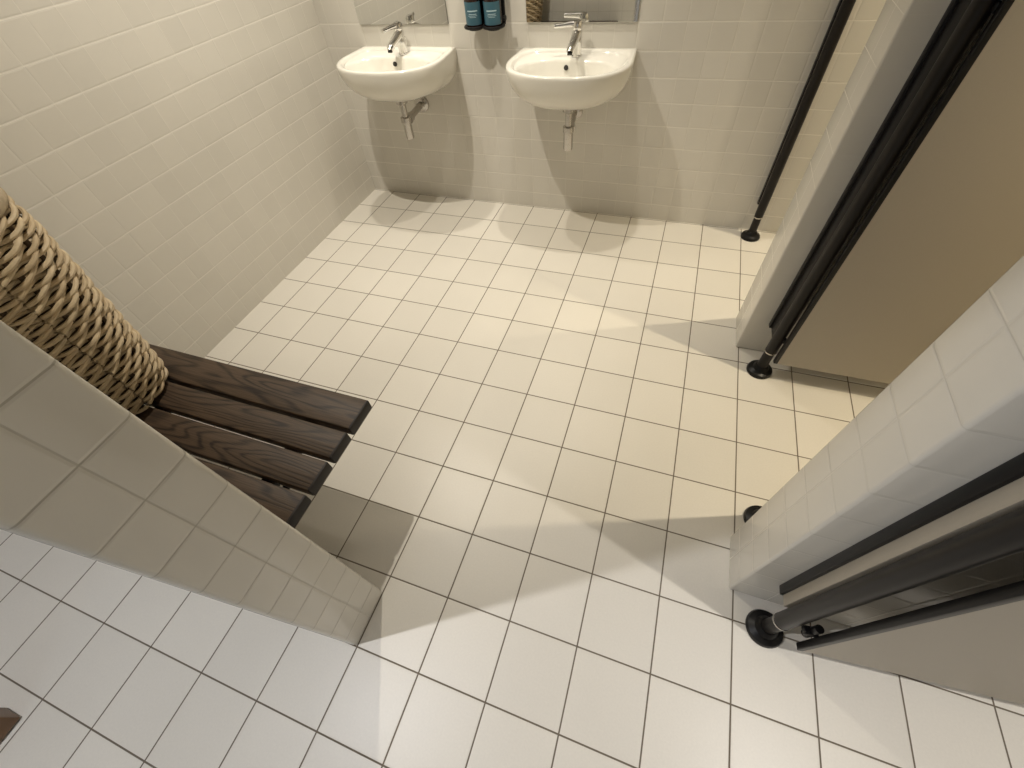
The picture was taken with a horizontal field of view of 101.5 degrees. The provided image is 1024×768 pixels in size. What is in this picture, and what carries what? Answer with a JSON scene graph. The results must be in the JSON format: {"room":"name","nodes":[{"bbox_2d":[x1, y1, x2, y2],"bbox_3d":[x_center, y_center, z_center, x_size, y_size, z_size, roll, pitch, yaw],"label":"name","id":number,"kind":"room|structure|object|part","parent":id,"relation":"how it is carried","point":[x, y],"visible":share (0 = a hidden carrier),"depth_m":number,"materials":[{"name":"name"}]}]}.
{"room":"public restroom","nodes":[
{"label":"public restroom","id":0,"kind":"room"},
{"bbox_2d":[0,0,374,407],"bbox_3d":[-1.438,-1.282,1.343,0.100,2.440,2.312,13,54,15],"label":"wall","id":1,"kind":"structure","parent":0,"point":[188,156],"depth_m":1.72,"materials":[{"name":"tile"}]},
{"bbox_2d":[0,320,380,644],"bbox_3d":[-1.740,-0.322,0.623,2.600,2.440,0.156,13,54,15],"label":"wall partition","id":2,"kind":"structure","parent":0,"point":[81,474],"depth_m":0.55,"materials":[{"name":"tile"}]},
{"bbox_2d":[135,344,371,527],"bbox_3d":[-1.048,0.138,1.344,1.218,0.224,0.401,13,54,15],"label":"slatted bench","id":3,"kind":"object","parent":2,"relation":"attached to","point":[301,419],"visible":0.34,"depth_m":1.19,"materials":[{"name":"brown wood"}]},
{"bbox_2d":[0,187,167,414],"bbox_3d":[-1.235,-0.143,1.061,0.392,0.583,0.392,-35,57,-20],"label":"wicker basket","id":4,"kind":"object","parent":3,"relation":"on","point":[46,297],"visible":0.75,"depth_m":1.01,"materials":[{"name":"wicker"}]},
{"bbox_2d":[0,189,1023,767],"bbox_3d":[-0.394,0.418,1.523,5.120,0.080,4.028,13,54,15],"label":"floor","id":5,"kind":"structure","parent":0,"point":[544,487],"depth_m":1.35,"materials":[{"name":"tile"}]},
{"bbox_2d":[0,708,19,741],"bbox_3d":[-1.642,0.901,0.918,0.450,0.460,0.450,13,54,15],"label":"wooden stool","id":6,"kind":"object","parent":5,"relation":"on","point":[8,719],"visible":1,"depth_m":1.14,"materials":[{"name":"brown wood"}]},
{"bbox_2d":[743,505,761,522],"bbox_3d":[0.706,-0.307,0.387,0.096,2.436,0.096,13,54,15],"label":"post","id":7,"kind":"object","parent":5,"relation":"on","point":[750,511],"visible":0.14,"depth_m":1.35,"materials":[{"name":"black metal"}]},
{"bbox_2d":[741,0,855,241],"bbox_3d":[1.199,-1.543,1.305,0.096,2.436,0.096,13,54,15],"label":"post","id":8,"kind":"object","parent":5,"relation":"on","point":[750,235],"visible":1,"depth_m":1.78,"materials":[{"name":"black metal"}]},
{"bbox_3d":[1.282,-0.841,2.206,0.038,0.106,0.038,13,54,15],"label":"threaded leg","id":9,"kind":"part","parent":8,"relation":"part of","materials":[{"name":"grey metal"}]},
{"bbox_2d":[746,0,997,378],"bbox_3d":[0.921,-0.802,0.753,0.096,2.436,0.096,13,54,15],"label":"post","id":10,"kind":"object","parent":5,"relation":"on","point":[977,13],"visible":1,"depth_m":1.04,"materials":[{"name":"black metal"}]},
{"bbox_3d":[1.005,-0.100,1.654,0.038,0.106,0.038,13,54,15],"label":"threaded leg","id":11,"kind":"part","parent":10,"relation":"part of","materials":[{"name":"grey metal"}]},
{"bbox_2d":[773,0,1023,383],"bbox_3d":[1.218,-0.624,0.776,0.604,1.940,0.038,13,54,15],"label":"door","id":12,"kind":"structure","parent":10,"relation":"attached to","point":[947,223],"depth_m":1.10,"materials":[{"name":"beige laminate"}]},
{"bbox_2d":[745,507,1023,648],"bbox_3d":[0.612,-0.065,0.207,0.096,2.436,0.096,13,54,15],"label":"post","id":13,"kind":"object","parent":5,"relation":"on","point":[1001,537],"visible":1,"depth_m":0.68,"materials":[{"name":"black metal"}]},
{"bbox_3d":[0.696,0.637,1.108,0.038,0.106,0.038,13,54,15],"label":"threaded leg","id":14,"kind":"part","parent":13,"relation":"part of","materials":[{"name":"grey metal"}]},
{"bbox_2d":[796,580,1023,704],"bbox_3d":[0.924,0.107,0.233,0.625,1.940,0.038,10,54,13],"label":"door","id":15,"kind":"structure","parent":13,"relation":"attached to","point":[974,643],"depth_m":0.79,"materials":[{"name":"beige laminate"}]},
{"bbox_2d":[312,0,885,232],"bbox_3d":[0.777,-1.740,1.496,3.810,2.440,0.100,13,54,15],"label":"wall","id":16,"kind":"structure","parent":0,"point":[695,133],"depth_m":2.11,"materials":[{"name":"tile"}]},
{"bbox_2d":[336,21,456,139],"bbox_3d":[-0.591,-1.514,2.137,0.558,0.473,0.400,13,54,15],"label":"washbasin","id":17,"kind":"object","parent":16,"relation":"attached to","point":[402,73],"visible":1,"depth_m":2.05,"materials":[{"name":"ceramic"}]},
{"bbox_2d":[381,21,408,54],"bbox_3d":[-0.575,-1.678,2.044,0.064,0.128,0.152,13,54,15],"label":"faucet","id":18,"kind":"object","parent":17,"relation":"on","point":[398,37],"depth_m":2.03,"materials":[{"name":"silver metal"}]},
{"bbox_2d":[336,46,456,101],"bbox_3d":[-0.594,-1.538,2.107,0.558,0.167,0.400,13,54,15],"label":"basin","id":19,"kind":"object","parent":17,"relation":"in","point":[409,73],"depth_m":2.04,"materials":[{"name":"white ceramic"}]},
{"bbox_2d":[400,116,413,139],"bbox_3d":[-0.565,-1.393,2.272,0.054,0.108,0.054,13,54,15],"label":"drain pipe","id":20,"kind":"object","parent":17,"relation":"on","point":[407,121],"depth_m":2.25,"materials":[{"name":"silver metal"}]},
{"bbox_2d":[353,0,448,24],"bbox_3d":[-0.580,-2.103,1.683,0.500,1.013,0.008,13,54,15],"label":"wall mirror","id":21,"kind":"object","parent":16,"relation":"attached to","point":[368,11],"visible":1,"depth_m":2.04,"materials":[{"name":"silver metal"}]},
{"bbox_2d":[464,0,506,30],"bbox_3d":[-0.130,-1.741,1.819,0.208,0.296,0.117,13,54,15],"label":"soap holder","id":22,"kind":"object","parent":16,"relation":"attached to","point":[504,17],"visible":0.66,"depth_m":1.90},
{"bbox_2d":[464,0,483,30],"bbox_3d":[-0.180,-1.743,1.834,0.078,0.294,0.079,13,54,15],"label":"soap bottle","id":23,"kind":"object","parent":22,"relation":"in","point":[473,8],"visible":0.91,"depth_m":1.88,"materials":[{"name":"blue plastic"}]},
{"bbox_2d":[483,0,501,30],"bbox_3d":[-0.093,-1.724,1.811,0.078,0.294,0.079,13,54,15],"label":"soap bottle","id":24,"kind":"object","parent":22,"relation":"in","point":[492,8],"visible":0.91,"depth_m":1.86,"materials":[{"name":"blue plastic"}]},
{"bbox_3d":[-0.119,-1.780,1.848,0.168,0.296,0.018,13,54,15],"label":"plate","id":25,"kind":"part","parent":22,"relation":"part of","materials":[{"name":"teal plastic"}]},
{"bbox_2d":[506,19,636,150],"bbox_3d":[0.250,-1.326,1.912,0.558,0.473,0.400,13,54,15],"label":"washbasin","id":26,"kind":"object","parent":16,"relation":"attached to","point":[573,79],"visible":1,"depth_m":1.82,"materials":[{"name":"ceramic"}]},
{"bbox_2d":[563,125,573,150],"bbox_3d":[0.275,-1.205,2.047,0.054,0.108,0.054,13,54,15],"label":"drain pipe","id":27,"kind":"object","parent":26,"relation":"on","point":[568,130],"depth_m":2.03,"materials":[{"name":"silver metal"}]},
{"bbox_2d":[554,19,582,57],"bbox_3d":[0.236,-1.496,1.827,0.124,0.128,0.152,13,54,15],"label":"faucet","id":28,"kind":"object","parent":26,"relation":"on","point":[574,49],"depth_m":1.81,"materials":[{"name":"silver metal"}]},
{"bbox_2d":[506,47,636,109],"bbox_3d":[0.247,-1.349,1.882,0.558,0.167,0.400,13,54,15],"label":"basin","id":29,"kind":"object","parent":26,"relation":"in","point":[547,78],"depth_m":1.82,"materials":[{"name":"white ceramic"}]},
{"bbox_2d":[526,0,639,21],"bbox_3d":[0.266,-1.915,1.456,0.496,1.009,0.008,13,54,15],"label":"wall mirror","id":30,"kind":"object","parent":16,"relation":"attached to","point":[536,10],"visible":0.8,"depth_m":1.82,"materials":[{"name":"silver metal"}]},
{"bbox_2d":[757,0,842,204],"bbox_3d":[1.206,-1.627,1.275,0.030,2.274,0.047,13,54,15],"label":"filler panel","id":31,"kind":"object","parent":16,"relation":"attached to","point":[840,1],"visible":0.33,"depth_m":1.78,"materials":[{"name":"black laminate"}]},
{"bbox_2d":[736,0,1001,353],"bbox_3d":[1.568,-0.829,0.712,1.414,2.440,0.190,13,54,15],"label":"wall","id":32,"kind":"structure","parent":0,"point":[902,30],"depth_m":1.18,"materials":[{"name":"tile"}]},
{"bbox_2d":[769,0,971,335],"bbox_3d":[0.934,-0.900,0.733,0.030,2.274,0.085,13,54,15],"label":"filler panel","id":33,"kind":"object","parent":32,"relation":"attached to","point":[956,9],"visible":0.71,"depth_m":1.09,"materials":[{"name":"black metal"}]},
{"bbox_2d":[729,255,1023,626],"bbox_3d":[1.241,-0.055,0.139,1.414,2.440,0.160,13,54,15],"label":"wall","id":34,"kind":"structure","parent":0,"point":[954,415],"depth_m":0.67,"materials":[{"name":"tile"}]},
{"bbox_2d":[779,452,1023,607],"bbox_3d":[0.619,-0.150,0.178,0.030,2.274,0.051,13,54,15],"label":"filler panel","id":35,"kind":"object","parent":34,"relation":"attached to","point":[998,492],"visible":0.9,"depth_m":0.66,"materials":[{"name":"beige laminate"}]}
]}

